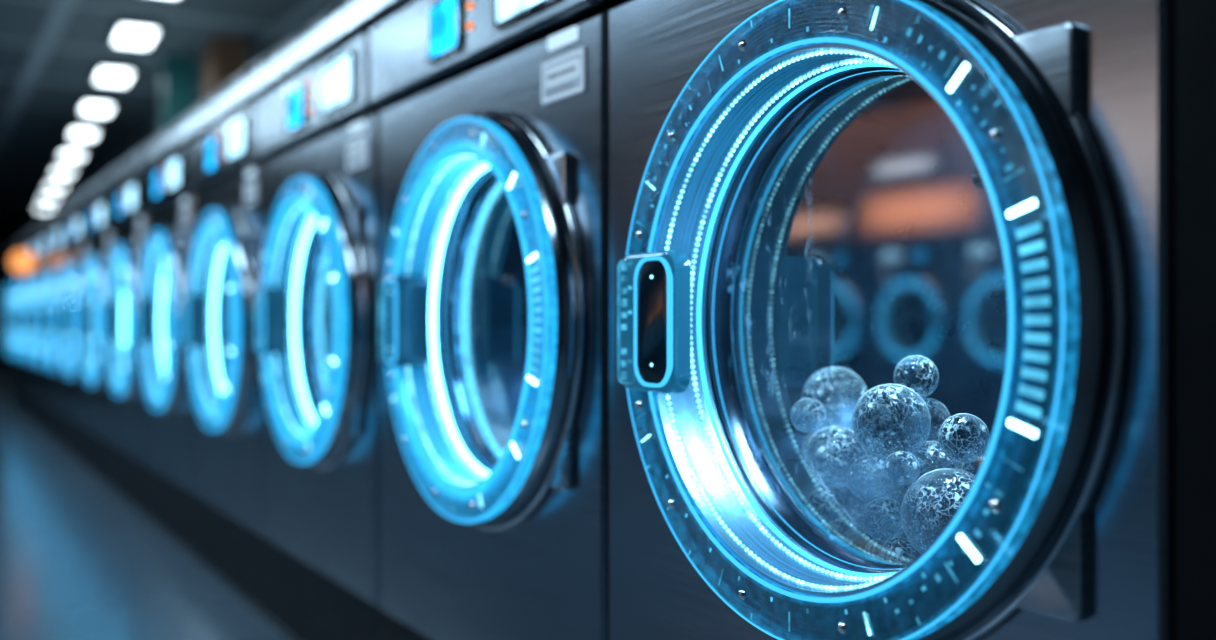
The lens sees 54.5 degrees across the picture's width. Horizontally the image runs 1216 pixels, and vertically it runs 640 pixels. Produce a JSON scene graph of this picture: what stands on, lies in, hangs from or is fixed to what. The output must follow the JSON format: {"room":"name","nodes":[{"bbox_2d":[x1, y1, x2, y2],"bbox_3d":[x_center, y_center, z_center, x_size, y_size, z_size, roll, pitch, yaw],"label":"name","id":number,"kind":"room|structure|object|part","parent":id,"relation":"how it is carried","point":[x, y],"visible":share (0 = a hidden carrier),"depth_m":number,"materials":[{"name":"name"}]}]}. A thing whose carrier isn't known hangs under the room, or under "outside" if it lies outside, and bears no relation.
{"room":"laundry","nodes":[
{"label":"laundry","id":0,"kind":"room"},
{"bbox_2d":[0,251,11,347],"bbox_3d":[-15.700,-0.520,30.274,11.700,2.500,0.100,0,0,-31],"label":"washing machine","id":1,"kind":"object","parent":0,"point":[5,277],"depth_m":30.31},
{"bbox_2d":[0,348,296,639],"bbox_3d":[-6.612,0.780,14.911,11.700,0.100,35.600,0,0,-31],"label":"floor","id":2,"kind":"structure","parent":0,"point":[79,560],"depth_m":3.52,"materials":[{"name":"tile"}]},
{"bbox_2d":[160,54,195,132],"bbox_3d":[-2.915,-0.520,8.000,0.200,2.500,0.200,0,0,-31],"label":"pillar","id":3,"kind":"structure","parent":2,"relation":"on","point":[177,73],"depth_m":7.91,"materials":[{"name":"teal paint"}]},
{"bbox_2d":[13,384,429,639],"bbox_3d":[-2.035,0.635,5.672,0.748,0.190,10.825,0,0,-31],"label":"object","id":4,"kind":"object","parent":2,"relation":"on","point":[308,604],"depth_m":3.21,"materials":[{"name":"black"}]},
{"bbox_2d":[4,256,18,386],"bbox_3d":[-4.618,0.000,9.947,0.820,1.080,0.826,0,0,-31],"label":"washing machine","id":5,"kind":"object","parent":4,"relation":"on","point":[15,275],"visible":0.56,"depth_m":9.77,"materials":[{"name":"metal"}]},
{"bbox_3d":[-5.036,0.002,9.912,0.056,0.152,0.090,0,0,-31],"label":"handle","id":6,"kind":"part","parent":5,"relation":"part of","materials":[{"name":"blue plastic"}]},
{"bbox_3d":[-4.874,0.000,9.728,0.085,0.624,0.624,0,0,-31],"label":"door","id":7,"kind":"part","parent":5,"relation":"part of","materials":[{"name":"black metal"}]},
{"bbox_3d":[-4.596,-0.469,9.960,0.770,0.143,0.826,0,0,-31],"label":"control panel","id":8,"kind":"part","parent":5,"relation":"part of","materials":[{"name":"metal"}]},
{"bbox_2d":[8,0,414,255],"bbox_3d":[-2.061,-0.614,5.654,0.770,0.136,10.831,0,0,-31],"label":"ledge","id":9,"kind":"object","parent":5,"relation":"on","point":[344,21],"visible":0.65,"depth_m":2.95,"materials":[{"name":"silver metal"}]},
{"bbox_2d":[12,248,27,391],"bbox_3d":[-4.191,0.000,9.225,0.820,1.080,0.826,0,0,-31],"label":"washing machine","id":10,"kind":"object","parent":4,"relation":"on","point":[19,286],"visible":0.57,"depth_m":9.04,"materials":[{"name":"metal"}]},
{"bbox_3d":[-4.609,0.002,9.191,0.056,0.152,0.090,0,0,-31],"label":"handle","id":11,"kind":"part","parent":10,"relation":"part of","materials":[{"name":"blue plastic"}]},
{"bbox_3d":[-4.448,0.000,9.007,0.085,0.624,0.624,0,0,-31],"label":"door","id":12,"kind":"part","parent":10,"relation":"part of","materials":[{"name":"black metal"}]},
{"bbox_2d":[20,241,40,399],"bbox_3d":[-3.764,0.000,8.504,0.820,1.080,0.826,0,0,-31],"label":"washing machine","id":13,"kind":"object","parent":4,"relation":"on","point":[28,292],"visible":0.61,"depth_m":8.26,"materials":[{"name":"metal"}]},
{"bbox_3d":[-4.183,0.002,8.470,0.056,0.152,0.090,0,0,-31],"label":"handle","id":14,"kind":"part","parent":13,"relation":"part of","materials":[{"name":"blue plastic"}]},
{"bbox_3d":[-4.021,0.000,8.286,0.085,0.624,0.624,0,0,-31],"label":"door","id":15,"kind":"part","parent":13,"relation":"part of","materials":[{"name":"black metal"}]},
{"bbox_3d":[-3.743,-0.469,8.517,0.770,0.143,0.826,0,0,-31],"label":"control panel","id":16,"kind":"part","parent":13,"relation":"part of","materials":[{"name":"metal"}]},
{"bbox_2d":[31,232,54,407],"bbox_3d":[-3.338,0.000,7.783,0.820,1.080,0.826,0,0,-31],"label":"washing machine","id":17,"kind":"object","parent":4,"relation":"on","point":[39,297],"visible":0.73,"depth_m":7.55,"materials":[{"name":"metal"}]},
{"bbox_2d":[10,251,38,272],"bbox_3d":[-3.810,-0.379,7.704,0.166,0.150,0.150,0,0,-31],"label":"lamp","id":18,"kind":"object","parent":17,"relation":"attached to","point":[20,261],"visible":1,"depth_m":7.65,"materials":[{"name":"orange metal"}]},
{"bbox_3d":[-3.756,0.002,7.748,0.056,0.152,0.090,0,0,-31],"label":"handle","id":19,"kind":"part","parent":17,"relation":"part of","materials":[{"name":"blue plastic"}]},
{"bbox_3d":[-3.672,-0.464,7.637,0.007,0.098,0.131,0,0,-31],"label":"screen frame","id":20,"kind":"part","parent":17,"relation":"part of","materials":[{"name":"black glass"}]},
{"bbox_3d":[-3.594,0.000,7.564,0.085,0.624,0.624,0,0,-31],"label":"door","id":21,"kind":"part","parent":17,"relation":"part of","materials":[{"name":"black metal"}]},
{"bbox_3d":[-3.316,-0.469,7.796,0.770,0.143,0.826,0,0,-31],"label":"control panel","id":22,"kind":"part","parent":17,"relation":"part of","materials":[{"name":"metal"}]},
{"bbox_2d":[43,223,70,416],"bbox_3d":[-2.911,0.000,7.062,0.820,1.080,0.826,0,0,-31],"label":"washing machine","id":23,"kind":"object","parent":4,"relation":"on","point":[55,236],"visible":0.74,"depth_m":6.83,"materials":[{"name":"metal"}]},
{"bbox_3d":[-3.330,0.002,7.027,0.056,0.152,0.090,0,0,-31],"label":"handle","id":24,"kind":"part","parent":23,"relation":"part of","materials":[{"name":"blue plastic"}]},
{"bbox_3d":[-3.246,-0.464,6.916,0.007,0.098,0.131,0,0,-31],"label":"screen frame","id":25,"kind":"part","parent":23,"relation":"part of","materials":[{"name":"blue glass"}]},
{"bbox_3d":[-3.168,0.000,6.843,0.085,0.624,0.624,0,0,-31],"label":"door","id":26,"kind":"part","parent":23,"relation":"part of","materials":[{"name":"black metal"}]},
{"bbox_3d":[-2.889,-0.469,7.074,0.770,0.143,0.826,0,0,-31],"label":"control panel","id":27,"kind":"part","parent":23,"relation":"part of","materials":[{"name":"metal"}]},
{"bbox_3d":[-3.098,-0.468,6.666,0.007,0.101,0.206,0,0,-31],"label":"screen frame","id":28,"kind":"part","parent":23,"relation":"part of","materials":[{"name":"blue glass"}]},
{"bbox_2d":[58,211,90,428],"bbox_3d":[-2.484,0.000,6.340,0.820,1.080,0.826,0,0,-31],"label":"washing machine","id":29,"kind":"object","parent":4,"relation":"on","point":[73,227],"visible":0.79,"depth_m":6.10,"materials":[{"name":"metal"}]},
{"bbox_3d":[-2.903,0.002,6.306,0.056,0.152,0.090,0,0,-31],"label":"handle","id":30,"kind":"part","parent":29,"relation":"part of","materials":[{"name":"blue plastic"}]},
{"bbox_3d":[-2.819,-0.464,6.195,0.007,0.098,0.131,0,0,-31],"label":"screen frame","id":31,"kind":"part","parent":29,"relation":"part of","materials":[{"name":"blue glass"}]},
{"bbox_3d":[-2.741,0.000,6.122,0.085,0.624,0.624,0,0,-31],"label":"door","id":32,"kind":"part","parent":29,"relation":"part of","materials":[{"name":"black metal"}]},
{"bbox_3d":[-2.463,-0.469,6.353,0.770,0.143,0.826,0,0,-31],"label":"control panel","id":33,"kind":"part","parent":29,"relation":"part of","materials":[{"name":"metal"}]},
{"bbox_3d":[-2.671,-0.468,5.945,0.007,0.101,0.206,0,0,-31],"label":"screen frame","id":34,"kind":"part","parent":29,"relation":"part of","materials":[{"name":"blue glass"}]},
{"bbox_2d":[77,195,115,443],"bbox_3d":[-2.058,0.000,5.619,0.820,1.080,0.826,0,0,-31],"label":"washing machine","id":35,"kind":"object","parent":4,"relation":"on","point":[95,217],"visible":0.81,"depth_m":5.37,"materials":[{"name":"metal"}]},
{"bbox_3d":[-2.476,0.002,5.585,0.056,0.152,0.090,0,0,-31],"label":"handle","id":36,"kind":"part","parent":35,"relation":"part of","materials":[{"name":"blue plastic"}]},
{"bbox_3d":[-2.392,-0.464,5.473,0.007,0.098,0.131,0,0,-31],"label":"screen frame","id":37,"kind":"part","parent":35,"relation":"part of","materials":[{"name":"blue glass"}]},
{"bbox_3d":[-2.314,0.000,5.401,0.085,0.624,0.624,0,0,-31],"label":"door","id":38,"kind":"part","parent":35,"relation":"part of","materials":[{"name":"black metal"}]},
{"bbox_3d":[-2.036,-0.469,5.632,0.770,0.143,0.826,0,0,-31],"label":"control panel","id":39,"kind":"part","parent":35,"relation":"part of","materials":[{"name":"metal"}]},
{"bbox_3d":[-2.245,-0.468,5.224,0.007,0.101,0.206,0,0,-31],"label":"screen frame","id":40,"kind":"part","parent":35,"relation":"part of","materials":[{"name":"white glass"}]},
{"bbox_2d":[102,174,148,464],"bbox_3d":[-1.631,0.000,4.898,0.820,1.080,0.826,0,0,-31],"label":"washing machine","id":41,"kind":"object","parent":4,"relation":"on","point":[125,215],"visible":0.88,"depth_m":4.62,"materials":[{"name":"metal"}]},
{"bbox_3d":[-2.050,0.002,4.864,0.056,0.152,0.090,0,0,-31],"label":"handle","id":42,"kind":"part","parent":41,"relation":"part of","materials":[{"name":"blue plastic"}]},
{"bbox_3d":[-1.966,-0.464,4.752,0.007,0.098,0.131,0,0,-31],"label":"screen frame","id":43,"kind":"part","parent":41,"relation":"part of","materials":[{"name":"black glass"}]},
{"bbox_3d":[-1.609,-0.469,4.911,0.770,0.143,0.826,0,0,-31],"label":"control panel","id":44,"kind":"part","parent":41,"relation":"part of","materials":[{"name":"metal"}]},
{"bbox_3d":[-1.888,0.000,4.679,0.085,0.624,0.624,0,0,-31],"label":"door","id":45,"kind":"part","parent":41,"relation":"part of","materials":[{"name":"blue glass"}]},
{"bbox_3d":[-1.818,-0.468,4.503,0.007,0.101,0.206,0,0,-31],"label":"screen frame","id":46,"kind":"part","parent":41,"relation":"part of","materials":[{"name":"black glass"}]},
{"bbox_2d":[135,145,198,493],"bbox_3d":[-1.204,0.000,4.177,0.820,1.080,0.826,0,0,-31],"label":"washing machine","id":47,"kind":"object","parent":4,"relation":"on","point":[164,195],"visible":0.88,"depth_m":3.90,"materials":[{"name":"metal"}]},
{"bbox_3d":[-1.623,0.002,4.142,0.056,0.152,0.090,0,0,-31],"label":"handle","id":48,"kind":"part","parent":47,"relation":"part of","materials":[{"name":"blue plastic"}]},
{"bbox_3d":[-1.539,-0.464,4.031,0.007,0.098,0.131,0,0,-31],"label":"screen frame","id":49,"kind":"part","parent":47,"relation":"part of","materials":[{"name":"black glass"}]},
{"bbox_3d":[-1.183,-0.469,4.189,0.770,0.143,0.826,0,0,-31],"label":"control panel","id":50,"kind":"part","parent":47,"relation":"part of","materials":[{"name":"metal"}]},
{"bbox_3d":[-1.461,0.000,3.958,0.085,0.624,0.624,0,0,-31],"label":"door","id":51,"kind":"part","parent":47,"relation":"part of","materials":[{"name":"blue glass"}]},
{"bbox_3d":[-1.391,-0.468,3.781,0.007,0.101,0.206,0,0,-31],"label":"screen frame","id":52,"kind":"part","parent":47,"relation":"part of","materials":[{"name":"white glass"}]},
{"bbox_2d":[182,102,268,536],"bbox_3d":[-0.778,0.000,3.455,0.820,1.080,0.826,0,0,-31],"label":"washing machine","id":53,"kind":"object","parent":4,"relation":"on","point":[225,268],"visible":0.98,"depth_m":3.18,"materials":[{"name":"metal"}]},
{"bbox_3d":[-1.196,0.002,3.421,0.056,0.152,0.090,0,0,-31],"label":"handle","id":54,"kind":"part","parent":53,"relation":"part of","materials":[{"name":"blue plastic"}]},
{"bbox_3d":[-1.113,-0.464,3.310,0.007,0.098,0.131,0,0,-31],"label":"screen frame","id":55,"kind":"part","parent":53,"relation":"part of","materials":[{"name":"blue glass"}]},
{"bbox_3d":[-0.756,-0.469,3.468,0.770,0.143,0.826,0,0,-31],"label":"control panel","id":56,"kind":"part","parent":53,"relation":"part of","materials":[{"name":"metal"}]},
{"bbox_3d":[-1.034,0.000,3.237,0.085,0.624,0.624,0,0,-31],"label":"door","id":57,"kind":"part","parent":53,"relation":"part of","materials":[{"name":"black metal"}]},
{"bbox_3d":[-0.965,-0.468,3.060,0.007,0.101,0.206,0,0,-31],"label":"screen frame","id":58,"kind":"part","parent":53,"relation":"part of","materials":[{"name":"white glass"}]},
{"bbox_2d":[254,31,386,607],"bbox_3d":[-0.351,0.000,2.734,0.820,1.080,0.826,0,0,-31],"label":"washing machine","id":59,"kind":"object","parent":4,"relation":"on","point":[316,299],"visible":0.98,"depth_m":2.44,"materials":[{"name":"metal"}]},
{"bbox_3d":[-0.770,0.002,2.700,0.056,0.152,0.090,0,0,-31],"label":"handle","id":60,"kind":"part","parent":59,"relation":"part of","materials":[{"name":"blue plastic"}]},
{"bbox_3d":[-0.686,-0.464,2.588,0.007,0.098,0.131,0,0,-31],"label":"screen frame","id":61,"kind":"part","parent":59,"relation":"part of","materials":[{"name":"blue glass"}]},
{"bbox_3d":[-0.329,-0.469,2.747,0.770,0.143,0.826,0,0,-31],"label":"control panel","id":62,"kind":"part","parent":59,"relation":"part of","materials":[{"name":"metal"}]},
{"bbox_3d":[-0.608,0.000,2.515,0.085,0.624,0.624,0,0,-31],"label":"door","id":63,"kind":"part","parent":59,"relation":"part of","materials":[{"name":"black metal"}]},
{"bbox_3d":[-0.538,-0.468,2.339,0.007,0.101,0.206,0,0,-31],"label":"screen frame","id":64,"kind":"part","parent":59,"relation":"part of","materials":[{"name":"white glass"}]},
{"bbox_2d":[350,147,362,163],"bbox_3d":[-0.489,-0.320,2.295,0.001,0.025,0.075,0,0,-31],"label":"print","id":65,"kind":"object","parent":59,"relation":"on","point":[356,153],"depth_m":2.30,"materials":[{"name":"grey"}]},
{"bbox_2d":[369,0,620,639],"bbox_3d":[0.075,0.000,2.013,0.820,1.080,0.826,0,0,-31],"label":"washing machine","id":66,"kind":"object","parent":4,"relation":"on","point":[493,286],"visible":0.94,"depth_m":1.78,"materials":[{"name":"metal"}]},
{"bbox_3d":[-0.343,0.002,1.978,0.056,0.152,0.090,0,0,-31],"label":"handle","id":67,"kind":"part","parent":66,"relation":"part of","materials":[{"name":"blue plastic"}]},
{"bbox_3d":[-0.259,-0.464,1.867,0.007,0.098,0.131,0,0,-31],"label":"screen frame","id":68,"kind":"part","parent":66,"relation":"part of","materials":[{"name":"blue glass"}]},
{"bbox_3d":[-0.151,0.000,1.812,0.001,0.465,0.465,0,0,-31],"label":"glass pane","id":69,"kind":"part","parent":66,"relation":"part of","materials":[{"name":"blue glass"}]},
{"bbox_3d":[0.097,-0.469,2.026,0.770,0.143,0.826,0,0,-31],"label":"control panel","id":70,"kind":"part","parent":66,"relation":"part of","materials":[{"name":"metal"}]},
{"bbox_3d":[-0.181,0.000,1.794,0.085,0.624,0.624,0,0,-31],"label":"door","id":71,"kind":"part","parent":66,"relation":"part of","materials":[{"name":"black metal"}]},
{"bbox_3d":[-0.112,-0.468,1.617,0.007,0.101,0.206,0,0,-31],"label":"screen frame","id":72,"kind":"part","parent":66,"relation":"part of","materials":[{"name":"white glass"}]},
{"bbox_2d":[548,65,574,93],"bbox_3d":[-0.063,-0.320,1.574,0.001,0.025,0.075,0,0,-31],"label":"label","id":73,"kind":"object","parent":66,"relation":"on","point":[561,78],"depth_m":1.57,"materials":[{"name":"grey"}]},
{"bbox_2d":[603,0,1174,639],"bbox_3d":[0.485,0.000,1.320,0.820,1.080,0.763,0,0,-31],"label":"washing machine","id":74,"kind":"object","parent":4,"relation":"on","point":[983,191],"visible":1,"depth_m":1.19,"materials":[{"name":"metal"}]},
{"bbox_3d":[0.507,-0.469,1.333,0.770,0.143,0.763,0,0,-31],"label":"control panel","id":75,"kind":"part","parent":74,"relation":"part of","materials":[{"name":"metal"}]},
{"bbox_3d":[0.048,0.002,1.283,0.022,0.152,0.114,0,0,-31],"label":"handle","id":76,"kind":"part","parent":74,"relation":"part of","materials":[{"name":"blue plastic"}]},
{"bbox_3d":[0.249,0.000,1.136,0.001,0.465,0.465,0,0,-31],"label":"glass pane","id":77,"kind":"part","parent":74,"relation":"part of","materials":[{"name":"glass"}]},
{"bbox_2d":[802,432,814,455],"bbox_3d":[0.241,0.145,1.339,0.042,0.042,0.042,0,0,-7],"label":"glass ball","id":78,"kind":"object","parent":74,"relation":"in","point":[807,437],"visible":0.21,"depth_m":1.33,"materials":[{"name":"white"}]},
{"bbox_2d":[802,367,867,428],"bbox_3d":[0.261,0.091,1.355,0.076,0.076,0.076,0,0,-4],"label":"glass ball","id":79,"kind":"object","parent":78,"relation":"on","point":[839,390],"visible":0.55,"depth_m":1.32,"materials":[{"name":"white"}]},
{"bbox_2d":[805,488,844,526],"bbox_3d":[0.231,0.199,1.256,0.041,0.041,0.041,0,0,-2],"label":"glass ball","id":80,"kind":"object","parent":74,"relation":"in","point":[823,506],"visible":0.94,"depth_m":1.24,"materials":[{"name":"white"}]},
{"bbox_2d":[804,426,866,488],"bbox_3d":[0.243,0.146,1.261,0.067,0.067,0.067,0,0,-4],"label":"glass ball","id":81,"kind":"object","parent":80,"relation":"on","point":[830,452],"visible":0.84,"depth_m":1.24,"materials":[{"name":"white"}]},
{"bbox_2d":[791,398,825,432],"bbox_3d":[0.217,0.104,1.277,0.038,0.038,0.038,0,0,-4],"label":"glass ball","id":82,"kind":"object","parent":81,"relation":"on","point":[808,415],"visible":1,"depth_m":1.26,"materials":[{"name":"white"}]},
{"bbox_2d":[827,519,856,547],"bbox_3d":[0.244,0.222,1.228,0.030,0.030,0.030,0,0,-2],"label":"glass ball","id":83,"kind":"object","parent":74,"relation":"in","point":[842,532],"visible":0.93,"depth_m":1.22,"materials":[{"name":"white"}]},
{"bbox_2d":[843,486,903,532],"bbox_3d":[0.286,0.197,1.268,0.065,0.065,0.065,0,0,0],"label":"glass ball","id":84,"kind":"object","parent":74,"relation":"in","point":[854,508],"visible":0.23,"depth_m":1.25,"materials":[{"name":"white"}]},
{"bbox_2d":[865,539,884,561],"bbox_3d":[0.272,0.234,1.189,0.026,0.026,0.026,0,0,-5],"label":"glass ball","id":85,"kind":"object","parent":74,"relation":"in","point":[873,549],"visible":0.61,"depth_m":1.18,"materials":[{"name":"white"}]},
{"bbox_2d":[862,498,903,541],"bbox_3d":[0.277,0.200,1.181,0.044,0.044,0.044,0,0,-2],"label":"glass ball","id":86,"kind":"object","parent":85,"relation":"on","point":[881,518],"visible":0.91,"depth_m":1.17,"materials":[{"name":"white"}]},
{"bbox_2d":[847,455,897,503],"bbox_3d":[0.272,0.164,1.213,0.051,0.051,0.051,0,0,-3],"label":"glass ball","id":87,"kind":"object","parent":86,"relation":"on","point":[867,479],"visible":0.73,"depth_m":1.19,"materials":[{"name":"white"}]},
{"bbox_2d":[852,383,930,459],"bbox_3d":[0.287,0.103,1.197,0.078,0.078,0.078,0,0,-1],"label":"glass ball","id":88,"kind":"object","parent":87,"relation":"on","point":[887,419],"visible":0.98,"depth_m":1.17,"materials":[{"name":"white"}]},
{"bbox_2d":[881,537,915,563],"bbox_3d":[0.285,0.230,1.157,0.034,0.034,0.034,0,0,1],"label":"glass ball","id":89,"kind":"object","parent":74,"relation":"in","point":[899,550],"visible":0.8,"depth_m":1.15,"materials":[{"name":"white"}]},
{"bbox_2d":[898,441,961,495],"bbox_3d":[0.332,0.159,1.215,0.069,0.069,0.069,0,0,-6],"label":"glass ball","id":90,"kind":"object","parent":74,"relation":"in","point":[930,456],"visible":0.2,"depth_m":1.19,"materials":[{"name":"white"}]},
{"bbox_2d":[923,398,949,440],"bbox_3d":[0.335,0.105,1.238,0.047,0.047,0.047,0,0,-18],"label":"glass ball","id":91,"kind":"object","parent":90,"relation":"on","point":[939,413],"visible":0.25,"depth_m":1.22,"materials":[{"name":"white"}]},
{"bbox_2d":[893,355,938,397],"bbox_3d":[0.321,0.059,1.231,0.046,0.046,0.046,0,0,-7],"label":"glass ball","id":92,"kind":"object","parent":91,"relation":"on","point":[918,373],"visible":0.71,"depth_m":1.21,"materials":[{"name":"white"}]},
{"bbox_2d":[901,468,974,553],"bbox_3d":[0.330,0.189,1.139,0.092,0.092,0.092,0,0,-31],"label":"glass ball","id":93,"kind":"object","parent":74,"relation":"in","point":[931,501],"visible":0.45,"depth_m":1.11,"materials":[{"name":"white"}]},
{"bbox_2d":[884,451,919,485],"bbox_3d":[0.287,0.145,1.154,0.034,0.034,0.034,0,0,-2],"label":"glass ball","id":94,"kind":"object","parent":93,"relation":"on","point":[902,468],"visible":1,"depth_m":1.14,"materials":[{"name":"white"}]},
{"bbox_2d":[938,413,989,462],"bbox_3d":[0.348,0.115,1.153,0.048,0.048,0.048,0,0,-7],"label":"glass ball","id":95,"kind":"object","parent":93,"relation":"on","point":[962,437],"visible":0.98,"depth_m":1.14,"materials":[{"name":"white"}]},
{"bbox_2d":[962,454,984,474],"bbox_3d":[0.374,0.149,1.182,0.038,0.038,0.038,0,0,-9],"label":"glass ball","id":96,"kind":"object","parent":74,"relation":"in","point":[970,467],"visible":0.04,"depth_m":1.17,"materials":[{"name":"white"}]},
{"bbox_2d":[203,34,246,100],"bbox_3d":[-2.434,-0.520,7.500,0.200,2.500,0.320,0,0,-31],"label":"pillar","id":97,"kind":"structure","parent":2,"relation":"on","point":[224,57],"depth_m":7.37,"materials":[{"name":"brown wood"}]},
{"bbox_2d":[1175,0,1215,639],"bbox_3d":[0.831,0.000,0.810,0.764,1.460,0.448,0,0,-31],"label":"washing machine","id":98,"kind":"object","parent":2,"relation":"on","point":[1195,20],"depth_m":0.80,"materials":[{"name":"black metal"}]},
{"bbox_2d":[0,0,338,250],"bbox_3d":[-6.612,-1.820,14.911,11.700,0.100,35.600,0,0,-31],"label":"ceiling","id":99,"kind":"structure","parent":0,"point":[50,50],"depth_m":8.34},
{"bbox_2d":[34,204,53,210],"bbox_3d":[-8.739,-1.745,18.285,0.260,0.050,0.580,0,0,-28],"label":"ceiling light","id":100,"kind":"object","parent":99,"relation":"attached to","point":[44,207],"visible":1,"depth_m":18.08,"materials":[{"name":"metal"}]},
{"bbox_2d":[37,207,50,209],"bbox_3d":[-8.739,-1.745,18.285,0.198,0.030,0.518,0,0,-28],"label":"diffuser","id":101,"kind":"object","parent":100,"relation":"attached to","point":[38,208],"depth_m":18.31,"materials":[{"name":"white plastic"}]},
{"bbox_2d":[38,193,60,200],"bbox_3d":[-7.941,-1.745,16.774,0.260,0.050,0.580,0,0,-28],"label":"ceiling light","id":102,"kind":"object","parent":99,"relation":"attached to","point":[42,196],"visible":1,"depth_m":16.58,"materials":[{"name":"metal"}]},
{"bbox_2d":[41,197,56,199],"bbox_3d":[-7.941,-1.745,16.774,0.198,0.030,0.518,0,0,-28],"label":"diffuser","id":103,"kind":"object","parent":102,"relation":"attached to","point":[42,198],"depth_m":16.80,"materials":[{"name":"white plastic"}]},
{"bbox_2d":[44,180,67,189],"bbox_3d":[-7.142,-1.745,15.260,0.260,0.050,0.580,0,0,-28],"label":"ceiling light","id":104,"kind":"object","parent":99,"relation":"attached to","point":[48,184],"visible":1,"depth_m":15.09,"materials":[{"name":"metal"}]},
{"bbox_2d":[47,185,64,188],"bbox_3d":[-7.142,-1.745,15.260,0.198,0.030,0.518,0,0,-28],"label":"diffuser","id":105,"kind":"object","parent":104,"relation":"attached to","point":[48,186],"depth_m":15.30,"materials":[{"name":"white plastic"}]},
{"bbox_2d":[50,165,76,175],"bbox_3d":[-6.375,-1.745,13.807,0.260,0.050,0.580,0,0,-28],"label":"ceiling light","id":106,"kind":"object","parent":99,"relation":"attached to","point":[55,169],"visible":1,"depth_m":13.65,"materials":[{"name":"plastic"}]},
{"bbox_2d":[53,170,72,174],"bbox_3d":[-6.375,-1.745,13.807,0.198,0.030,0.518,0,0,-28],"label":"diffuser","id":107,"kind":"object","parent":106,"relation":"attached to","point":[55,172],"depth_m":13.84,"materials":[{"name":"white plastic"}]},
{"bbox_2d":[57,147,87,159],"bbox_3d":[-5.619,-1.745,12.376,0.260,0.050,0.580,0,0,-28],"label":"ceiling light","id":108,"kind":"object","parent":99,"relation":"attached to","point":[64,152],"visible":1,"depth_m":12.26,"materials":[{"name":"metal"}]},
{"bbox_2d":[61,152,83,158],"bbox_3d":[-5.619,-1.745,12.376,0.198,0.030,0.518,0,0,-28],"label":"diffuser","id":109,"kind":"object","parent":108,"relation":"attached to","point":[64,155],"depth_m":12.41,"materials":[{"name":"white plastic"}]},
{"bbox_2d":[66,124,100,139],"bbox_3d":[-4.877,-1.745,10.971,0.260,0.050,0.580,0,0,-28],"label":"ceiling light","id":110,"kind":"object","parent":99,"relation":"attached to","point":[75,131],"visible":1,"depth_m":10.85,"materials":[{"name":"metal"}]},
{"bbox_2d":[71,130,95,137],"bbox_3d":[-4.877,-1.745,10.971,0.198,0.030,0.518,0,0,-28],"label":"diffuser","id":111,"kind":"object","parent":110,"relation":"attached to","point":[74,133],"depth_m":10.98,"materials":[{"name":"white plastic"}]},
{"bbox_2d":[77,97,116,116],"bbox_3d":[-4.188,-1.745,9.665,0.260,0.050,0.580,0,0,-28],"label":"ceiling light","id":112,"kind":"object","parent":99,"relation":"attached to","point":[87,105],"visible":1,"depth_m":9.56,"materials":[{"name":"plastic"}]},
{"bbox_2d":[82,104,110,113],"bbox_3d":[-4.188,-1.745,9.665,0.198,0.030,0.518,0,0,-28],"label":"diffuser","id":113,"kind":"object","parent":112,"relation":"attached to","point":[86,108],"depth_m":9.66,"materials":[{"name":"white plastic"}]},
{"bbox_2d":[91,61,137,86],"bbox_3d":[-3.513,-1.745,8.387,0.260,0.050,0.580,0,0,-28],"label":"ceiling light","id":114,"kind":"object","parent":99,"relation":"attached to","point":[104,73],"visible":1,"depth_m":8.28,"materials":[{"name":"plastic"}]},
{"bbox_2d":[96,70,131,83],"bbox_3d":[-3.513,-1.745,8.387,0.198,0.030,0.518,0,0,-28],"label":"diffuser","id":115,"kind":"object","parent":114,"relation":"attached to","point":[102,76],"depth_m":8.38,"materials":[{"name":"white plastic"}]},
{"bbox_2d":[108,17,163,49],"bbox_3d":[-2.885,-1.745,7.197,0.260,0.050,0.580,0,0,-28],"label":"ceiling light","id":116,"kind":"object","parent":99,"relation":"attached to","point":[125,32],"visible":1,"depth_m":7.11,"materials":[{"name":"plastic"}]},
{"bbox_2d":[114,27,155,46],"bbox_3d":[-2.885,-1.745,7.197,0.198,0.030,0.518,0,0,-28],"label":"diffuser","id":117,"kind":"object","parent":116,"relation":"attached to","point":[123,36],"depth_m":7.21,"materials":[{"name":"white plastic"}]}
]}

